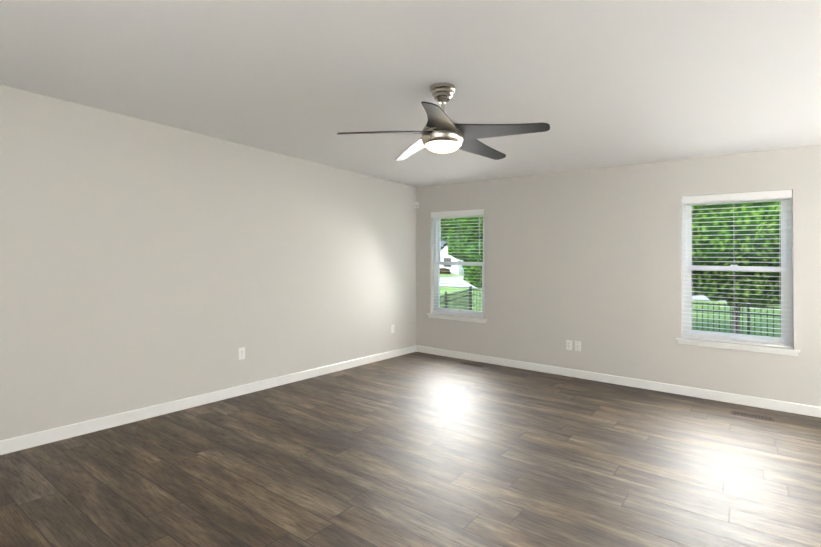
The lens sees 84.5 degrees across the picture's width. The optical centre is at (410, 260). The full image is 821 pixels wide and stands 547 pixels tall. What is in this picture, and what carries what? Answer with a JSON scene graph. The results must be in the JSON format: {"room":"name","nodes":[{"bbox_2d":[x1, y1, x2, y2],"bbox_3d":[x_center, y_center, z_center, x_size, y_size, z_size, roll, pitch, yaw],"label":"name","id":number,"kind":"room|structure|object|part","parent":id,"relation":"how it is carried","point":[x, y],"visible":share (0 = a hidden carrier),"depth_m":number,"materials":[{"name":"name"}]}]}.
{"room":"empty living room","nodes":[
{"label":"empty living room","id":0,"kind":"room"},
{"bbox_2d":[0,85,415,439],"bbox_3d":[-1.897,0.081,4.198,0.160,2.515,6.410,0,0,37],"label":"wall","id":1,"kind":"structure","parent":0,"point":[144,263],"depth_m":3.85,"materials":[{"name":"paint"}]},
{"bbox_2d":[0,345,415,454],"bbox_3d":[-1.782,1.257,4.200,0.014,0.163,6.180,0,0,37],"label":"baseboard","id":2,"kind":"structure","parent":1,"relation":"attached to","point":[14,444],"depth_m":3.83,"materials":[{"name":"white paint"}]},
{"bbox_2d":[238,347,244,359],"bbox_3d":[-1.641,0.907,4.396,0.007,0.116,0.070,0,0,37],"label":"electrical outlet","id":3,"kind":"object","parent":1,"relation":"attached to","point":[241,353],"visible":1,"depth_m":4.39,"materials":[{"name":"white plastic"}]},
{"bbox_2d":[0,352,820,546],"bbox_3d":[0.780,1.400,2.295,6.720,0.293,6.570,0,0,37],"label":"floor","id":4,"kind":"structure","parent":0,"point":[417,449],"depth_m":2.85,"materials":[{"name":"brown wood"}]},
{"bbox_2d":[461,362,483,367],"bbox_3d":[0.802,1.358,5.871,0.310,0.010,0.115,0,0,37],"label":"floor vent","id":5,"kind":"object","parent":4,"relation":"in","point":[474,365],"visible":1,"depth_m":5.86,"materials":[{"name":"brown metal"}]},
{"bbox_2d":[731,411,773,421],"bbox_3d":[3.050,1.389,4.033,0.310,0.010,0.115,0,0,37],"label":"floor vent","id":6,"kind":"object","parent":4,"relation":"in","point":[752,416],"visible":1,"depth_m":4.02,"materials":[{"name":"brown metal"}]},
{"bbox_2d":[0,0,820,186],"bbox_3d":[0.780,-1.175,2.308,6.720,0.323,6.570,0,0,37],"label":"ceiling","id":7,"kind":"structure","parent":0,"point":[593,84],"depth_m":2.68,"materials":[{"name":"paint"}]},
{"bbox_2d":[337,83,549,160],"bbox_3d":[0.248,-0.899,2.894,1.263,0.419,1.265,0,0,37],"label":"ceiling fan","id":8,"kind":"object","parent":7,"relation":"hanging from","point":[441,132],"visible":1,"depth_m":2.80,"materials":[{"name":"silver metal"}]},
{"bbox_3d":[-0.165,-0.807,2.808,0.570,0.068,0.203,0,0,-13],"label":"blade","id":9,"kind":"part","parent":8,"relation":"part of","materials":[{"name":"grey"}]},
{"bbox_3d":[0.012,-0.800,3.218,0.203,0.071,0.570,0,0,-31],"label":"blade","id":10,"kind":"part","parent":8,"relation":"part of","materials":[{"name":"grey"}]},
{"bbox_3d":[0.171,-0.803,2.513,0.203,0.078,0.570,0,0,5],"label":"blade","id":11,"kind":"part","parent":8,"relation":"part of","materials":[{"name":"grey metal"}]},
{"bbox_3d":[0.457,-0.793,3.176,0.203,0.083,0.570,0,0,41],"label":"blade","id":12,"kind":"part","parent":8,"relation":"part of","materials":[{"name":"grey"}]},
{"bbox_3d":[0.555,-0.795,2.740,0.570,0.087,0.203,0,0,23],"label":"blade","id":13,"kind":"part","parent":8,"relation":"part of","materials":[{"name":"grey"}]},
{"bbox_2d":[416,145,820,406],"bbox_3d":[2.696,0.170,4.871,6.720,2.540,0.160,0,0,37],"label":"wall","id":14,"kind":"structure","parent":0,"point":[590,260],"depth_m":5.06,"materials":[{"name":"paint"}]},
{"bbox_2d":[414,202,418,207],"bbox_3d":[0.089,-0.818,6.681,0.060,0.091,0.026,0,0,-8],"label":"detector","id":15,"kind":"object","parent":14,"relation":"attached to","point":[416,204],"visible":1,"depth_m":6.67,"materials":[{"name":"white plastic"}]},
{"bbox_2d":[427,313,486,322],"bbox_3d":[0.657,0.806,6.323,0.960,0.072,0.120,0,0,37],"label":"window sill","id":16,"kind":"structure","parent":14,"relation":"attached to","point":[459,318],"depth_m":6.27,"materials":[{"name":"white paint"}]},
{"bbox_2d":[434,215,483,315],"bbox_3d":[0.708,0.043,6.396,0.870,1.486,0.072,0,0,37],"label":"window","id":17,"kind":"structure","parent":14,"relation":"in","point":[437,281],"depth_m":6.55,"materials":[{"name":"white plastic"}]},
{"bbox_2d":[431,209,483,317],"bbox_3d":[0.658,0.039,6.329,0.858,1.478,0.061,0,0,37],"label":"window blind","id":18,"kind":"object","parent":17,"relation":"attached to","point":[459,213],"visible":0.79,"depth_m":6.31,"materials":[{"name":"white plastic"}]},
{"bbox_2d":[434,218,434,266],"bbox_3d":[0.347,-0.265,6.530,0.010,0.710,0.012,0,0,37],"label":"blind cord","id":19,"kind":"object","parent":18,"relation":"attached to","point":[434,218],"depth_m":6.53,"materials":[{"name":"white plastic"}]},
{"bbox_2d":[479,215,480,315],"bbox_3d":[0.928,0.060,6.099,0.011,1.403,0.025,0,0,-20],"label":"blind cord","id":20,"kind":"object","parent":18,"relation":"attached to","point":[479,254],"depth_m":6.09,"materials":[{"name":"white fabric"}]},
{"bbox_2d":[566,340,571,349],"bbox_3d":[1.885,1.008,5.367,0.070,0.116,0.007,0,0,37],"label":"electrical outlet","id":21,"kind":"object","parent":14,"relation":"attached to","point":[568,344],"visible":1,"depth_m":5.37,"materials":[{"name":"white plastic"}]},
{"bbox_2d":[575,341,580,350],"bbox_3d":[1.962,1.009,5.304,0.070,0.116,0.015,0,0,37],"label":"electrical outlet","id":22,"kind":"object","parent":14,"relation":"attached to","point":[577,345],"visible":1,"depth_m":5.30,"materials":[{"name":"white plastic"}]},
{"bbox_2d":[416,345,820,417],"bbox_3d":[2.644,1.342,4.795,6.400,0.186,0.014,0,0,37],"label":"baseboard","id":23,"kind":"structure","parent":14,"relation":"attached to","point":[790,407],"depth_m":4.88,"materials":[{"name":"white paint"}]},
{"bbox_2d":[682,198,792,347],"bbox_3d":[3.234,0.079,4.513,0.890,1.487,0.072,0,0,37],"label":"window","id":24,"kind":"structure","parent":14,"relation":"in","point":[787,292],"depth_m":4.41,"materials":[{"name":"white plastic"}]},
{"bbox_2d":[682,190,791,347],"bbox_3d":[3.184,0.075,4.446,0.878,1.478,0.061,0,0,37],"label":"window blind","id":25,"kind":"object","parent":24,"relation":"attached to","point":[777,194],"visible":0.88,"depth_m":4.41,"materials":[{"name":"white plastic"}]},
{"bbox_2d":[688,207,688,272],"bbox_3d":[2.864,-0.229,4.653,0.010,0.710,0.012,0,0,37],"label":"blind cord","id":26,"kind":"object","parent":25,"relation":"attached to","point":[688,207],"depth_m":4.65,"materials":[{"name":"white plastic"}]},
{"bbox_2d":[691,203,692,335],"bbox_3d":[2.890,0.088,4.639,0.002,1.403,0.002,0,0,37],"label":"blind cord","id":27,"kind":"object","parent":25,"relation":"attached to","point":[691,203],"depth_m":4.68,"materials":[{"name":"white fabric"}]},
{"bbox_2d":[779,196,782,256],"bbox_3d":[3.461,0.096,4.210,0.010,1.403,0.026,0,0,-23],"label":"blind cord","id":28,"kind":"object","parent":25,"relation":"attached to","point":[782,196],"depth_m":4.20,"materials":[{"name":"white plastic"}]},
{"bbox_2d":[676,337,799,355],"bbox_3d":[3.182,0.842,4.440,0.980,0.072,0.120,0,0,37],"label":"window sill","id":29,"kind":"structure","parent":14,"relation":"attached to","point":[747,347],"depth_m":4.38,"materials":[{"name":"white paint"}]},
{"label":"outside","id":30,"kind":"structure","parent":0,"visible":0},
{"bbox_2d":[440,274,780,336],"bbox_3d":[49.847,1.717,106.918,280.000,5.448,219.840,0,0,37],"label":"ground","id":31,"kind":"structure","parent":30,"point":[449,289],"depth_m":17.73,"materials":[{"name":"green plant"}]},
{"bbox_2d":[441,231,448,240],"bbox_3d":[7.578,-6.655,82.251,14.030,16.623,12.653,0,0,37],"label":"tree","id":32,"kind":"object","parent":31,"relation":"on","point":[443,237],"depth_m":78.16,"materials":[{"name":"green plant"}]},
{"bbox_2d":[440,241,463,273],"bbox_3d":[6.774,-0.241,62.540,20.000,5.286,12.503,0,0,37],"label":"house","id":33,"kind":"structure","parent":31,"relation":"on","point":[444,268],"depth_m":57.90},
{"bbox_2d":[440,286,470,309],"bbox_3d":[0.522,1.542,11.350,0.056,1.407,7.445,0,1,23],"label":"fence","id":34,"kind":"object","parent":31,"relation":"on","point":[454,299],"depth_m":13.13,"materials":[{"name":"black"}]},
{"bbox_2d":[441,217,482,287],"bbox_3d":[2.563,-2.321,18.801,9.898,9.063,5.626,0,0,37],"label":"tree","id":35,"kind":"object","parent":31,"relation":"on","point":[465,244],"depth_m":18.01,"materials":[{"name":"green plant"}]},
{"bbox_2d":[470,286,780,336],"bbox_3d":[8.728,1.625,9.372,17.347,1.597,0.056,0,0,39],"label":"fence","id":36,"kind":"object","parent":31,"relation":"on","point":[742,313],"depth_m":10.29,"materials":[{"name":"black metal"}]},
{"bbox_2d":[691,202,780,333],"bbox_3d":[8.464,-2.399,12.396,9.242,9.366,8.838,0,0,37],"label":"tree","id":37,"kind":"object","parent":31,"relation":"on","point":[731,261],"depth_m":10.09,"materials":[{"name":"green plant"}]},
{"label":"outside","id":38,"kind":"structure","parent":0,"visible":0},
{"bbox_2d":[440,276,725,300],"bbox_3d":[4.671,1.875,46.324,280.000,4.142,23.000,0,0,37],"label":"street","id":39,"kind":"structure","parent":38,"point":[455,281],"depth_m":36.96,"materials":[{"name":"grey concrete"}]}
]}

